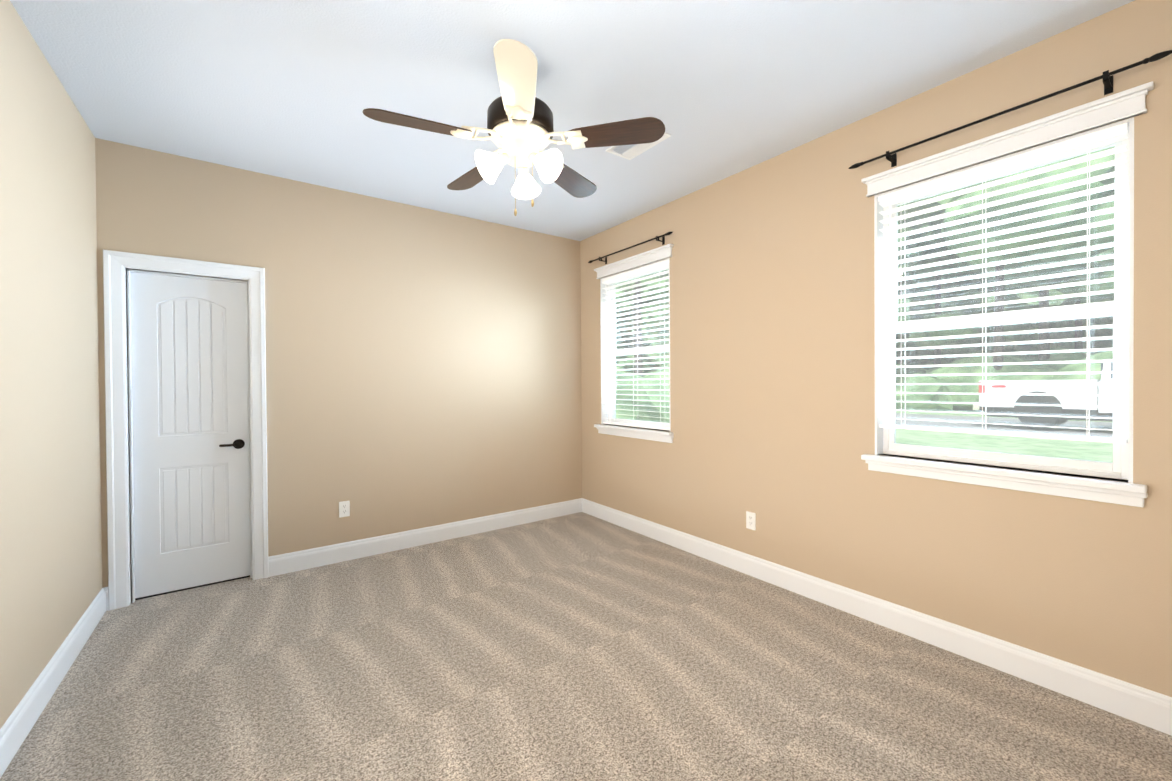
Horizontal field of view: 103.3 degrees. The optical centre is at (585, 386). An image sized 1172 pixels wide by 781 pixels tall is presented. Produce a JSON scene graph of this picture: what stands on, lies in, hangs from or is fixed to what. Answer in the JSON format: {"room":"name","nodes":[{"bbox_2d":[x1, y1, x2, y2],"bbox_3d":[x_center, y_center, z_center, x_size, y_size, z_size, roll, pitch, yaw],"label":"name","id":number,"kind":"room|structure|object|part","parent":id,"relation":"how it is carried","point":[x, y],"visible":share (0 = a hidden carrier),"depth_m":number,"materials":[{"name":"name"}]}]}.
{"room":"empty bedroom","nodes":[
{"label":"empty bedroom","id":0,"kind":"room"},
{"bbox_2d":[0,0,101,728],"bbox_3d":[-1.715,-0.061,1.033,0.150,2.750,4.305,-1,1,-36],"label":"wall","id":1,"kind":"structure","parent":0,"point":[50,538],"depth_m":1.97,"materials":[{"name":"beige paint"}]},
{"bbox_2d":[0,588,105,777],"bbox_3d":[-1.638,1.245,1.093,0.016,0.135,4.005,-1,1,-36],"label":"baseboard","id":2,"kind":"structure","parent":1,"relation":"attached to","point":[17,726],"depth_m":1.91,"materials":[{"name":"white wood"}]},
{"bbox_2d":[95,138,581,603],"bbox_3d":[-1.487,0.413,3.782,3.744,3.750,0.170,-1,1,-36],"label":"wall","id":3,"kind":"structure","parent":0,"point":[423,367],"depth_m":3.59,"materials":[{"name":"beige paint"}]},
{"bbox_2d":[103,250,268,610],"bbox_3d":[-2.534,0.250,2.994,0.772,2.105,0.172,-1,1,-36],"label":"door","id":4,"kind":"structure","parent":3,"relation":"in","point":[119,476],"depth_m":2.96,"materials":[{"name":"white wood"}]},
{"bbox_3d":[-2.536,1.296,3.015,0.590,0.011,0.031,-1,1,-36],"label":"door panel gap","id":5,"kind":"part","parent":4,"relation":"part of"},
{"bbox_3d":[-2.356,0.385,3.086,0.136,0.066,0.058,-1,1,-36],"label":"handle","id":6,"kind":"part","parent":4,"relation":"part of","materials":[{"name":"black metal"}]},
{"bbox_2d":[103,498,581,610],"bbox_3d":[-1.426,1.220,3.714,3.444,0.135,0.016,-1,1,-36],"label":"baseboard","id":7,"kind":"structure","parent":3,"relation":"attached to","point":[285,563],"depth_m":3.71,"materials":[{"name":"white wood"}]},
{"bbox_2d":[339,501,349,517],"bbox_3d":[-1.797,0.908,3.448,0.070,0.115,0.009,-1,1,-36],"label":"electrical outlet","id":8,"kind":"object","parent":3,"relation":"attached to","point":[344,508],"visible":1,"depth_m":3.45,"materials":[{"name":"white plastic"}]},
{"bbox_2d":[10,0,1134,240],"bbox_3d":[-0.272,-1.506,2.078,3.744,0.100,4.305,-1,1,-36],"label":"ceiling","id":9,"kind":"structure","parent":0,"point":[296,88],"depth_m":2.17,"materials":[{"name":"white paint"}]},
{"bbox_2d":[363,39,664,215],"bbox_3d":[-0.332,-1.106,2.114,1.227,0.700,1.211,-1,1,-36],"label":"fan","id":10,"kind":"object","parent":9,"relation":"hanging from","point":[519,130],"visible":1,"depth_m":2.00,"materials":[{"name":"brown wood"}]},
{"bbox_3d":[-0.691,-1.089,1.923,0.422,0.036,0.192,-1,1,-36],"label":"blade","id":11,"kind":"part","parent":10,"relation":"part of","materials":[{"name":"brown wood"}]},
{"bbox_3d":[-0.591,-1.094,2.413,0.163,0.036,0.422,-1,1,-36],"label":"blade","id":12,"kind":"part","parent":10,"relation":"part of","materials":[{"name":"brown wood"}]},
{"bbox_3d":[-0.249,-1.090,1.670,0.284,0.036,0.396,-1,1,-36],"label":"blade","id":13,"kind":"part","parent":10,"relation":"part of","materials":[{"name":"beige wood"}]},
{"bbox_3d":[-0.295,-1.077,2.097,0.266,0.116,0.266,-1,1,-36],"label":"plate","id":14,"kind":"part","parent":10,"relation":"part of","materials":[{"name":"beige glass"}]},
{"bbox_3d":[-0.296,-1.296,2.095,0.298,0.321,0.298,-1,1,-36],"label":"motor","id":15,"kind":"part","parent":10,"relation":"part of","materials":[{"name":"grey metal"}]},
{"bbox_3d":[-0.276,-0.888,2.062,0.088,0.265,0.032,-1,1,-36],"label":"pull chain","id":16,"kind":"part","parent":10,"relation":"part of","materials":[{"name":"gold metal"}]},
{"bbox_3d":[-0.085,-1.098,2.471,0.407,0.036,0.256,-1,1,-36],"label":"blade","id":17,"kind":"part","parent":10,"relation":"part of","materials":[{"name":"brown wood"}]},
{"bbox_3d":[0.124,-1.095,2.010,0.339,0.036,0.359,-1,1,-36],"label":"blade","id":18,"kind":"part","parent":10,"relation":"part of","materials":[{"name":"brown wood"}]},
{"bbox_2d":[606,132,670,159],"bbox_3d":[0.308,-1.461,2.782,0.200,0.010,0.360,-1,1,-36],"label":"ceiling vent","id":19,"kind":"object","parent":9,"relation":"in","point":[634,151],"visible":0.58,"depth_m":2.85,"materials":[{"name":"white metal"}]},
{"bbox_2d":[0,512,1171,780],"bbox_3d":[-0.252,1.344,2.103,3.744,0.100,4.305,-1,1,-36],"label":"floor","id":20,"kind":"structure","parent":0,"point":[580,646],"depth_m":1.99,"materials":[{"name":"carpet"}]},
{"bbox_2d":[580,0,1171,696],"bbox_3d":[1.191,-0.101,3.148,0.150,2.750,4.305,-1,1,-36],"label":"wall","id":21,"kind":"structure","parent":0,"point":[772,356],"depth_m":2.56,"materials":[{"name":"beige paint"}]},
{"bbox_2d":[588,232,672,263],"bbox_3d":[0.369,-1.190,4.059,0.082,0.065,1.114,-1,1,-36],"label":"curtain rod","id":22,"kind":"object","parent":21,"relation":"attached to","point":[656,237],"visible":1,"depth_m":3.91,"materials":[{"name":"black metal"}]},
{"bbox_2d":[594,424,673,435],"bbox_3d":[0.420,0.375,4.109,0.134,0.028,0.992,-1,1,-36],"label":"window sill","id":23,"kind":"structure","parent":21,"relation":"attached to","point":[640,430],"depth_m":4.03,"materials":[{"name":"white wood"}]},
{"bbox_2d":[594,243,673,442],"bbox_3d":[0.454,-0.344,4.124,0.197,1.582,1.004,-1,1,-36],"label":"window","id":24,"kind":"structure","parent":21,"relation":"in","point":[642,360],"depth_m":4.25,"materials":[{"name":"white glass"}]},
{"bbox_3d":[0.402,0.419,4.088,0.030,0.058,0.980,-1,1,-36],"label":"far window apron","id":25,"kind":"part","parent":24,"relation":"part of","materials":[{"name":"white wood"}]},
{"bbox_2d":[602,260,669,430],"bbox_3d":[0.435,-0.338,4.110,0.058,1.378,0.872,-1,1,-36],"label":"window blind","id":26,"kind":"object","parent":24,"relation":"attached to","point":[659,266],"visible":0.88,"depth_m":4.08,"materials":[{"name":"white plastic"}]},
{"bbox_3d":[0.502,-0.334,4.158,0.080,1.388,0.884,-1,1,-36],"label":"far window sash","id":27,"kind":"part","parent":24,"relation":"part of","materials":[{"name":"white plastic"}]},
{"bbox_2d":[746,511,755,529],"bbox_3d":[1.115,0.905,3.136,0.009,0.115,0.070,-1,1,-36],"label":"electrical outlet","id":28,"kind":"object","parent":21,"relation":"attached to","point":[750,520],"visible":1,"depth_m":3.13,"materials":[{"name":"white plastic"}]},
{"bbox_2d":[582,498,1171,735],"bbox_3d":[1.133,1.208,3.110,0.016,0.135,4.005,-1,1,-36],"label":"baseboard","id":29,"kind":"structure","parent":21,"relation":"attached to","point":[1140,705],"depth_m":2.26,"materials":[{"name":"white wood"}]},
{"bbox_2d":[861,454,1147,493],"bbox_3d":[1.839,0.382,2.159,0.134,0.028,0.992,-1,1,-36],"label":"window sill","id":30,"kind":"structure","parent":21,"relation":"attached to","point":[1112,484],"depth_m":2.02,"materials":[{"name":"white wood"}]},
{"bbox_2d":[861,81,1153,506],"bbox_3d":[1.874,-0.337,2.174,0.197,1.582,1.004,-1,1,-36],"label":"window","id":31,"kind":"structure","parent":21,"relation":"in","point":[943,220],"depth_m":2.06,"materials":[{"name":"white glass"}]},
{"bbox_2d":[878,123,1128,443],"bbox_3d":[1.855,-0.400,2.159,0.058,1.240,0.872,-1,1,-36],"label":"window blind","id":32,"kind":"object","parent":31,"relation":"attached to","point":[1110,135],"visible":0.98,"depth_m":2.07,"materials":[{"name":"white plastic"}]},
{"bbox_3d":[1.921,-0.327,2.208,0.080,1.388,0.884,-1,1,-36],"label":"near window sash","id":33,"kind":"part","parent":31,"relation":"part of","materials":[{"name":"white plastic"}]},
{"bbox_3d":[1.821,0.425,2.138,0.030,0.058,0.980,-1,1,-36],"label":"near window apron","id":34,"kind":"part","parent":31,"relation":"part of","materials":[{"name":"white wood"}]},
{"bbox_2d":[848,50,1171,168],"bbox_3d":[1.789,-1.184,2.109,0.082,0.065,1.114,-1,1,-36],"label":"curtain rod","id":35,"kind":"object","parent":21,"relation":"attached to","point":[1106,77],"visible":1,"depth_m":1.91,"materials":[{"name":"black metal"}]},
{"label":"outside","id":36,"kind":"structure","parent":0,"visible":0},
{"bbox_2d":[896,410,1112,461],"bbox_3d":[43.772,0.829,44.235,117.036,0.200,140.000,-1,1,-36],"label":"lawn","id":37,"kind":"structure","parent":36,"point":[1049,443],"depth_m":10.40,"materials":[{"name":"green plant"}]},
{"bbox_2d":[615,287,654,372],"bbox_3d":[1.406,-4.785,40.504,11.642,12.739,10.541,-1,1,-36],"label":"tree","id":38,"kind":"object","parent":37,"relation":"on","point":[622,342],"depth_m":37.99,"materials":[{"name":"green plant"}]},
{"bbox_2d":[621,336,658,369],"bbox_3d":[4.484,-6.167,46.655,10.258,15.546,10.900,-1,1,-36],"label":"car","id":39,"kind":"object","parent":37,"relation":"on","point":[649,360],"depth_m":43.87,"materials":[{"name":"white metal"}]},
{"bbox_2d":[616,277,668,422],"bbox_3d":[2.929,-4.449,17.711,7.866,12.819,7.525,-1,1,-36],"label":"tree","id":40,"kind":"object","parent":37,"relation":"on","point":[645,409],"depth_m":14.82,"materials":[{"name":"green plant"}]},
{"bbox_2d":[621,269,668,376],"bbox_3d":[6.107,-7.190,35.723,8.273,17.530,9.040,-1,1,-36],"label":"tree","id":41,"kind":"object","parent":37,"relation":"on","point":[655,321],"depth_m":34.55,"materials":[{"name":"green plant"}]},
{"bbox_2d":[895,245,926,370],"bbox_3d":[24.060,-7.214,37.435,5.915,17.724,6.470,-1,1,-36],"label":"tree","id":42,"kind":"object","parent":37,"relation":"on","point":[910,255],"depth_m":35.67,"materials":[{"name":"green plant"}]},
{"bbox_2d":[895,278,949,364],"bbox_3d":[28.485,-8.023,42.947,9.612,18.865,10.357,-1,1,-36],"label":"tree","id":43,"kind":"object","parent":37,"relation":"on","point":[914,308],"depth_m":40.50,"materials":[{"name":"green plant"}]},
{"bbox_2d":[895,202,952,410],"bbox_3d":[13.809,-8.079,24.330,10.101,19.189,9.841,-1,1,-36],"label":"tree","id":44,"kind":"object","parent":37,"relation":"on","point":[926,379],"depth_m":21.36,"materials":[{"name":"green plant"}]},
{"bbox_2d":[895,224,989,377],"bbox_3d":[20.698,-6.411,27.640,6.614,16.389,10.159,-1,1,-36],"label":"tree","id":45,"kind":"object","parent":37,"relation":"on","point":[937,287],"depth_m":28.32,"materials":[{"name":"green plant"}]},
{"bbox_2d":[911,273,1038,358],"bbox_3d":[30.730,-9.325,37.375,10.642,21.249,9.974,-1,1,-36],"label":"tree","id":46,"kind":"object","parent":37,"relation":"on","point":[957,293],"depth_m":37.08,"materials":[{"name":"green plant"}]},
{"bbox_2d":[927,257,1077,357],"bbox_3d":[27.322,-6.330,30.540,7.483,15.698,8.406,-1,1,-36],"label":"tree","id":47,"kind":"object","parent":37,"relation":"on","point":[1058,302],"depth_m":30.07,"materials":[{"name":"green plant"}]},
{"bbox_2d":[898,264,1112,369],"bbox_3d":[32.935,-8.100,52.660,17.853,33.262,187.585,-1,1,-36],"label":"tree","id":48,"kind":"object","parent":37,"relation":"on","point":[1015,348],"depth_m":36.92,"materials":[{"name":"green plant"}]},
{"bbox_2d":[909,146,1114,410],"bbox_3d":[17.587,-6.154,20.197,7.672,15.536,9.058,-1,1,-36],"label":"tree","id":49,"kind":"object","parent":37,"relation":"on","point":[952,332],"depth_m":18.04,"materials":[{"name":"green plant"}]},
{"bbox_2d":[968,197,1113,369],"bbox_3d":[21.817,-8.264,22.693,8.448,20.298,8.678,-1,1,-36],"label":"tree","id":50,"kind":"object","parent":37,"relation":"on","point":[1066,279],"depth_m":21.19,"materials":[{"name":"green plant"}]},
{"bbox_2d":[987,282,1112,356],"bbox_3d":[34.619,-8.902,32.483,9.975,20.978,10.041,-1,1,-36],"label":"tree","id":51,"kind":"object","parent":37,"relation":"on","point":[1079,321],"depth_m":32.14,"materials":[{"name":"green plant"}]},
{"bbox_2d":[1052,351,1112,379],"bbox_3d":[20.966,-4.073,14.134,7.748,11.860,10.017,-1,1,-36],"label":"tree","id":52,"kind":"object","parent":37,"relation":"on","point":[1085,376],"depth_m":17.22,"materials":[{"name":"green plant"}]},
{"bbox_2d":[1081,190,1114,328],"bbox_3d":[32.180,-7.707,26.625,8.012,18.598,9.556,-1,1,-36],"label":"tree","id":53,"kind":"object","parent":37,"relation":"on","point":[1106,322],"depth_m":27.61,"materials":[{"name":"green plant"}]},
{"bbox_2d":[896,413,1112,437],"bbox_3d":[10.438,1.290,19.973,6.500,0.180,140.000,-1,1,-36],"label":"road","id":54,"kind":"structure","parent":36,"point":[1008,428],"depth_m":14.91,"materials":[{"name":"grey asphalt"}]},
{"bbox_2d":[973,359,1112,429],"bbox_3d":[14.701,0.237,12.312,2.600,1.960,6.520,-1,1,-36],"label":"truck","id":55,"kind":"object","parent":54,"relation":"on","point":[1057,401],"depth_m":13.01,"materials":[{"name":"white paint"}]}
]}

